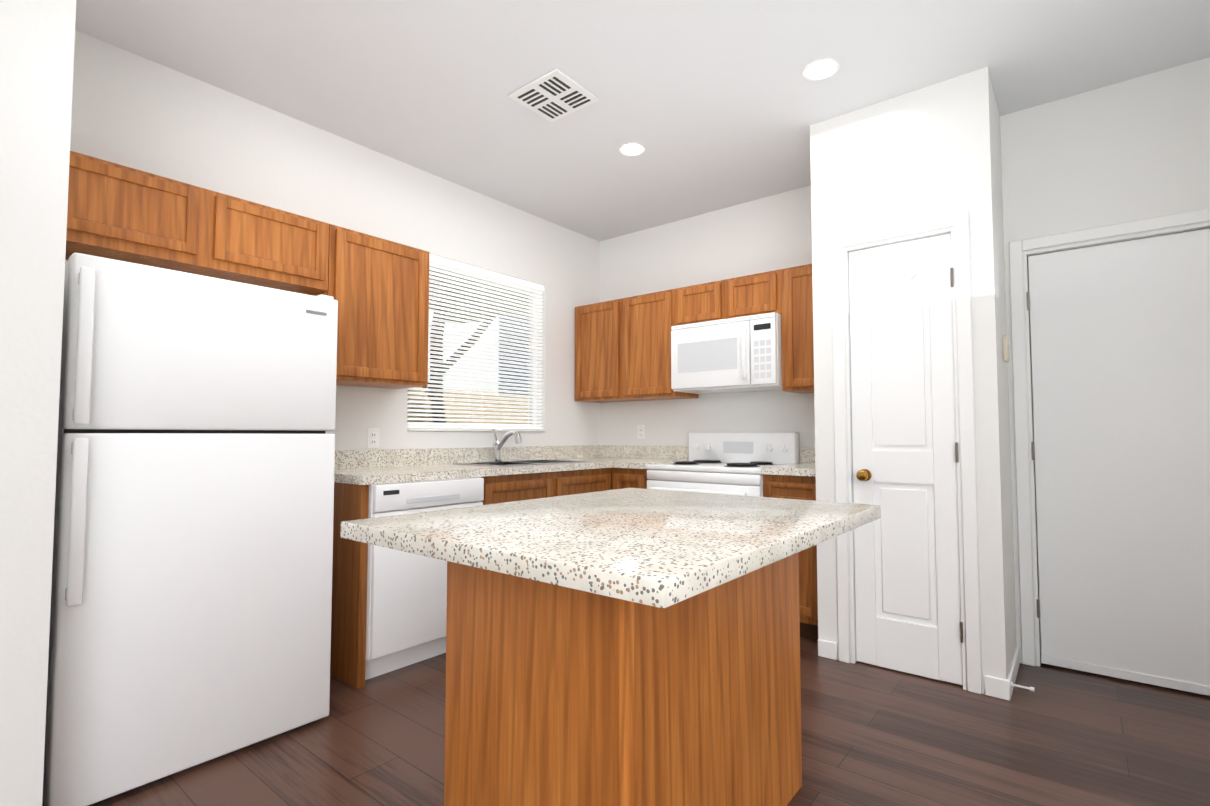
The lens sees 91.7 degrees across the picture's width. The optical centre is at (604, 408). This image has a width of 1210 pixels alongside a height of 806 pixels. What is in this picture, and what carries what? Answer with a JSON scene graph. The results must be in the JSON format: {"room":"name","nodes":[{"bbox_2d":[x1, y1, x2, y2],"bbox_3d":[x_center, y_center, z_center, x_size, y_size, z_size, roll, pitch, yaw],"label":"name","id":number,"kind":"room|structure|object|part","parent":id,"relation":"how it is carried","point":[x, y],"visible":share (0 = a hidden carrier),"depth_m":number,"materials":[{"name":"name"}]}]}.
{"room":"kitchen","nodes":[
{"label":"kitchen","id":0,"kind":"room"},
{"bbox_2d":[0,0,75,805],"bbox_3d":[-1.934,-0.178,1.841,0.969,2.780,0.200,-2,-3,39],"label":"wall","id":1,"kind":"structure","parent":0,"point":[37,40],"depth_m":1.56,"materials":[{"name":"white paint"}]},
{"bbox_2d":[65,30,599,449],"bbox_3d":[-2.194,-0.152,2.403,0.140,2.780,7.270,-2,-3,39],"label":"wall","id":2,"kind":"structure","parent":0,"point":[133,110],"depth_m":3.28,"materials":[{"name":"white paint"}]},
{"bbox_2d":[65,151,212,274],"bbox_3d":[-1.950,-0.761,2.348,0.336,0.330,0.517,-2,-3,39],"label":"upper cabinet","id":3,"kind":"object","parent":2,"relation":"attached to","point":[115,211],"depth_m":2.28,"materials":[{"name":"brown wood"}]},
{"bbox_2d":[203,191,336,294],"bbox_3d":[-1.625,-0.742,2.750,0.336,0.330,0.518,-2,-3,39],"label":"upper cabinet","id":4,"kind":"object","parent":2,"relation":"attached to","point":[254,243],"depth_m":2.65,"materials":[{"name":"brown wood"}]},
{"bbox_2d":[313,226,429,388],"bbox_3d":[-1.282,-0.508,3.165,0.336,0.760,0.565,-2,-3,39],"label":"upper cabinet","id":5,"kind":"object","parent":2,"relation":"attached to","point":[377,288],"depth_m":3.06,"materials":[{"name":"brown wood"}]},
{"bbox_2d":[367,428,378,448],"bbox_3d":[-1.323,0.171,3.350,0.009,0.116,0.072,-2,-3,39],"label":"electrical outlet","id":6,"kind":"object","parent":2,"relation":"attached to","point":[372,437],"visible":1,"depth_m":3.35,"materials":[{"name":"white plastic"}]},
{"bbox_2d":[407,262,545,431],"bbox_3d":[-0.865,-0.398,4.042,0.137,1.116,1.166,-2,-3,39],"label":"window","id":7,"kind":"structure","parent":2,"relation":"in","point":[470,429],"depth_m":4.10,"materials":[{"name":"white"}]},
{"bbox_2d":[407,254,543,428],"bbox_3d":[-0.838,-0.409,4.021,0.040,1.092,1.146,-2,-3,39],"label":"window blinds","id":8,"kind":"object","parent":7,"relation":"attached to","point":[466,268],"visible":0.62,"depth_m":4.00,"materials":[{"name":"white plastic"}]},
{"bbox_2d":[42,637,1209,805],"bbox_3d":[0.503,1.197,0.164,7.390,0.120,7.270,-2,-3,39],"label":"floor","id":9,"kind":"structure","parent":0,"point":[873,735],"depth_m":2.12,"materials":[{"name":"brown wood"}]},
{"bbox_2d":[42,253,337,805],"bbox_3d":[-1.619,0.384,2.265,0.797,1.688,0.815,-2,-3,39],"label":"refrigerator","id":10,"kind":"object","parent":9,"relation":"on","point":[191,603],"visible":0.98,"depth_m":1.96,"materials":[{"name":"white metal"}]},
{"bbox_2d":[365,477,483,679],"bbox_3d":[-1.073,0.817,3.063,0.603,0.903,0.628,-2,-3,39],"label":"dishwasher","id":11,"kind":"object","parent":9,"relation":"on","point":[406,611],"visible":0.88,"depth_m":2.78,"materials":[{"name":"white metal"}]},
{"bbox_2d":[481,468,613,504],"bbox_3d":[-0.526,0.849,3.772,0.677,0.904,1.156,-2,-3,39],"label":"base cabinet","id":12,"kind":"object","parent":9,"relation":"on","point":[515,487],"depth_m":3.55,"materials":[{"name":"brown wood"}]},
{"bbox_2d":[334,445,688,484],"bbox_3d":[-0.459,0.322,3.694,0.909,0.140,2.445,-2,-3,39],"label":"countertop","id":13,"kind":"structure","parent":12,"relation":"on","point":[367,467],"depth_m":3.62,"materials":[{"name":"stone"}]},
{"bbox_2d":[492,428,521,461],"bbox_3d":[-0.647,0.244,3.882,0.267,0.222,0.060,-2,-3,39],"label":"faucet","id":14,"kind":"object","parent":13,"relation":"on","point":[497,445],"visible":1,"depth_m":3.91,"materials":[{"name":"silver metal"}]},
{"bbox_2d":[454,459,586,465],"bbox_3d":[-0.538,0.459,3.849,0.450,0.211,0.760,-2,-3,39],"label":"sink","id":15,"kind":"object","parent":13,"relation":"in","point":[522,462],"visible":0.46,"depth_m":3.88,"materials":[{"name":"silver metal"}]},
{"bbox_2d":[444,552,801,805],"bbox_3d":[0.098,0.772,1.736,0.625,0.873,0.944,-2,-3,39],"label":"kitchen island","id":16,"kind":"object","parent":9,"relation":"on","point":[556,695],"visible":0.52,"depth_m":1.40,"materials":[{"name":"brown wood"}]},
{"bbox_2d":[340,488,880,608],"bbox_3d":[0.094,0.307,1.619,0.950,0.040,1.205,-2,-3,39],"label":"island countertop","id":17,"kind":"structure","parent":16,"relation":"on","point":[662,549],"depth_m":1.27,"materials":[{"name":"stone"}]},
{"bbox_2d":[614,468,648,489],"bbox_3d":[0.326,0.867,4.161,0.302,0.904,0.692,-2,-3,39],"label":"base cabinet","id":18,"kind":"object","parent":9,"relation":"on","point":[623,477],"depth_m":3.96,"materials":[{"name":"brown wood"}]},
{"bbox_2d":[646,432,799,496],"bbox_3d":[0.757,0.729,3.818,0.798,1.148,0.682,-2,-3,39],"label":"stove","id":19,"kind":"object","parent":9,"relation":"on","point":[730,463],"visible":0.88,"depth_m":3.81,"materials":[{"name":"white metal"}]},
{"bbox_2d":[763,474,817,640],"bbox_3d":[1.228,0.836,3.476,0.347,0.903,0.627,-2,-3,39],"label":"base cabinet","id":20,"kind":"object","parent":9,"relation":"on","point":[790,487],"visible":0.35,"depth_m":3.21,"materials":[{"name":"brown wood"}]},
{"bbox_2d":[760,448,815,476],"bbox_3d":[1.225,0.313,3.497,0.349,0.140,0.637,-2,-3,39],"label":"countertop","id":21,"kind":"structure","parent":20,"relation":"on","point":[805,466],"depth_m":3.33,"materials":[{"name":"stone"}]},
{"bbox_2d":[75,0,1209,241],"bbox_3d":[0.503,-1.700,0.296,7.390,0.120,7.270,-2,-3,39],"label":"ceiling","id":22,"kind":"structure","parent":0,"point":[713,104],"depth_m":2.64,"materials":[{"name":"white paint"}]},
{"bbox_2d":[508,68,599,121],"bbox_3d":[-0.249,-1.516,2.863,0.330,0.014,0.310,-2,-3,39],"label":"ceiling vent","id":23,"kind":"object","parent":22,"relation":"in","point":[554,95],"visible":1,"depth_m":2.85,"materials":[{"name":"white metal"}]},
{"bbox_2d":[619,142,645,155],"bbox_3d":[0.157,-1.495,3.389,0.156,0.006,0.156,-2,-3,39],"label":"recessed light","id":24,"kind":"object","parent":22,"relation":"in","point":[632,149],"visible":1,"depth_m":3.38,"materials":[{"name":"white"}]},
{"bbox_2d":[803,58,838,80],"bbox_3d":[0.975,-1.529,2.653,0.156,0.006,0.156,-2,-3,39],"label":"recessed light","id":25,"kind":"object","parent":22,"relation":"in","point":[821,69],"visible":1,"depth_m":2.64,"materials":[{"name":"white"}]},
{"bbox_2d":[600,185,1040,641],"bbox_3d":[2.757,-0.135,2.784,7.090,2.780,0.140,-2,-3,39],"label":"wall","id":26,"kind":"structure","parent":0,"point":[768,234],"depth_m":4.32,"materials":[{"name":"white paint"}]},
{"bbox_2d":[575,299,634,402],"bbox_3d":[0.036,-0.439,4.683,0.481,0.760,0.336,-2,-3,39],"label":"upper cabinet","id":27,"kind":"object","parent":26,"relation":"attached to","point":[596,324],"depth_m":4.56,"materials":[{"name":"brown wood"}]},
{"bbox_2d":[637,425,644,439],"bbox_3d":[0.286,0.191,4.668,0.072,0.116,0.009,-2,-3,39],"label":"electrical outlet","id":28,"kind":"object","parent":26,"relation":"attached to","point":[640,432],"visible":1,"depth_m":4.67,"materials":[{"name":"white plastic"}]},
{"bbox_2d":[619,289,698,400],"bbox_3d":[0.406,-0.452,4.385,0.470,0.760,0.336,-2,-3,39],"label":"upper cabinet","id":29,"kind":"object","parent":26,"relation":"attached to","point":[622,349],"depth_m":4.27,"materials":[{"name":"brown wood"}]},
{"bbox_2d":[675,281,718,325],"bbox_3d":[0.739,-0.707,4.128,0.385,0.275,0.336,-2,-3,39],"label":"upper cabinet","id":30,"kind":"object","parent":26,"relation":"attached to","point":[698,303],"depth_m":4.01,"materials":[{"name":"brown wood"}]},
{"bbox_2d":[719,270,782,319],"bbox_3d":[1.039,-0.718,3.886,0.385,0.275,0.336,-2,-3,39],"label":"upper cabinet","id":31,"kind":"object","parent":26,"relation":"attached to","point":[760,293],"depth_m":3.76,"materials":[{"name":"brown wood"}]},
{"bbox_2d":[671,312,782,393],"bbox_3d":[0.858,-0.347,3.953,0.756,0.451,0.434,-2,-3,39],"label":"microwave","id":32,"kind":"object","parent":31,"relation":"attached to","point":[737,354],"visible":1,"depth_m":3.79,"materials":[{"name":"white plastic"}]},
{"bbox_2d":[779,264,813,393],"bbox_3d":[1.321,-0.486,3.648,0.341,0.760,0.336,-2,-3,39],"label":"upper cabinet","id":33,"kind":"object","parent":26,"relation":"attached to","point":[797,318],"depth_m":3.56,"materials":[{"name":"brown wood"}]},
{"bbox_2d":[810,67,1008,693],"bbox_3d":[1.437,-0.132,2.859,0.800,2.780,0.100,-2,-3,39],"label":"wall","id":34,"kind":"structure","parent":0,"point":[921,154],"depth_m":2.78,"materials":[{"name":"white paint"}]},
{"bbox_2d":[849,233,963,684],"bbox_3d":[1.416,0.220,2.798,0.466,2.056,0.111,-2,-3,39],"label":"pantry door","id":35,"kind":"structure","parent":34,"relation":"in","point":[906,548],"depth_m":2.81,"materials":[{"name":"white"}]},
{"bbox_3d":[1.270,0.330,2.888,0.060,0.060,0.076,-2,-3,39],"label":"knob","id":36,"kind":"part","parent":35,"relation":"part of","materials":[{"name":"gold metal"}]},
{"bbox_2d":[831,211,982,693],"bbox_3d":[1.435,0.186,2.830,0.610,2.142,0.106,-2,-3,39],"label":"door frame","id":37,"kind":"structure","parent":34,"relation":"attached to","point":[967,485],"depth_m":2.69,"materials":[{"name":"white wood"}]},
{"bbox_2d":[1011,682,1033,691],"bbox_3d":[1.790,1.194,2.514,0.080,0.024,0.023,-2,-3,39],"label":"door stop","id":38,"kind":"object","parent":34,"relation":"attached to","point":[1024,687],"visible":1,"depth_m":2.51,"materials":[{"name":"white metal"}]},
{"bbox_2d":[990,78,1016,669],"bbox_3d":[1.876,-0.132,2.846,0.100,2.780,0.428,-2,-3,39],"label":"wall","id":39,"kind":"structure","parent":0,"point":[1004,406],"depth_m":2.80,"materials":[{"name":"white paint"}]},
{"bbox_2d":[1002,336,1009,361],"bbox_3d":[1.921,-0.284,2.807,0.026,0.120,0.075,-2,-3,39],"label":"thermostat","id":40,"kind":"object","parent":39,"relation":"attached to","point":[1006,345],"visible":1,"depth_m":2.78,"materials":[{"name":"beige plastic"}]},
{"bbox_2d":[1000,646,1021,700],"bbox_3d":[1.883,1.210,2.706,0.030,0.085,0.543,-2,-3,39],"label":"baseboard","id":41,"kind":"structure","parent":39,"relation":"attached to","point":[1005,685],"depth_m":2.58,"materials":[{"name":"white wood"}]},
{"bbox_2d":[1000,57,1209,665],"bbox_3d":[2.461,-0.135,2.791,1.080,2.780,0.219,-2,-3,39],"label":"wall","id":42,"kind":"structure","parent":0,"point":[1135,149],"depth_m":2.78,"materials":[{"name":"white paint"}]},
{"bbox_2d":[1009,208,1209,666],"bbox_3d":[2.458,0.196,2.685,0.950,2.110,0.106,-2,-3,39],"label":"door frame","id":43,"kind":"structure","parent":42,"relation":"attached to","point":[1027,617],"depth_m":2.90,"materials":[{"name":"white"}]},
{"bbox_2d":[1026,228,1209,695],"bbox_3d":[2.439,0.227,2.667,0.808,2.022,0.126,-2,-3,39],"label":"entry door","id":44,"kind":"structure","parent":42,"relation":"in","point":[1120,361],"depth_m":2.71,"materials":[{"name":"white"}]},
{"label":"outside","id":45,"kind":"structure","parent":0,"visible":0},
{"bbox_2d":[428,312,498,392],"bbox_3d":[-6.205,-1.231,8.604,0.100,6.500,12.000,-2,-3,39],"label":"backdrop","id":46,"kind":"structure","parent":45,"point":[469,359],"depth_m":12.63,"materials":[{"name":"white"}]},
{"bbox_3d":[-3.500,1.542,6.294,6.850,0.150,12.000,-2,-3,39],"label":"ground","id":47,"kind":"structure","parent":45,"visible":0},
{"bbox_2d":[407,387,529,431],"bbox_3d":[-2.616,0.609,6.908,0.110,1.770,10.000,-2,-3,39],"label":"fence","id":48,"kind":"object","parent":47,"relation":"on","point":[468,409],"depth_m":7.88,"materials":[{"name":"beige"}]},
{"bbox_2d":[422,268,529,431],"bbox_3d":[-1.399,-0.486,5.859,2.008,3.865,2.823,-2,-3,39],"label":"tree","id":49,"kind":"object","parent":47,"relation":"on","point":[460,322],"depth_m":5.64,"materials":[{"name":"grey plant"}]}
]}

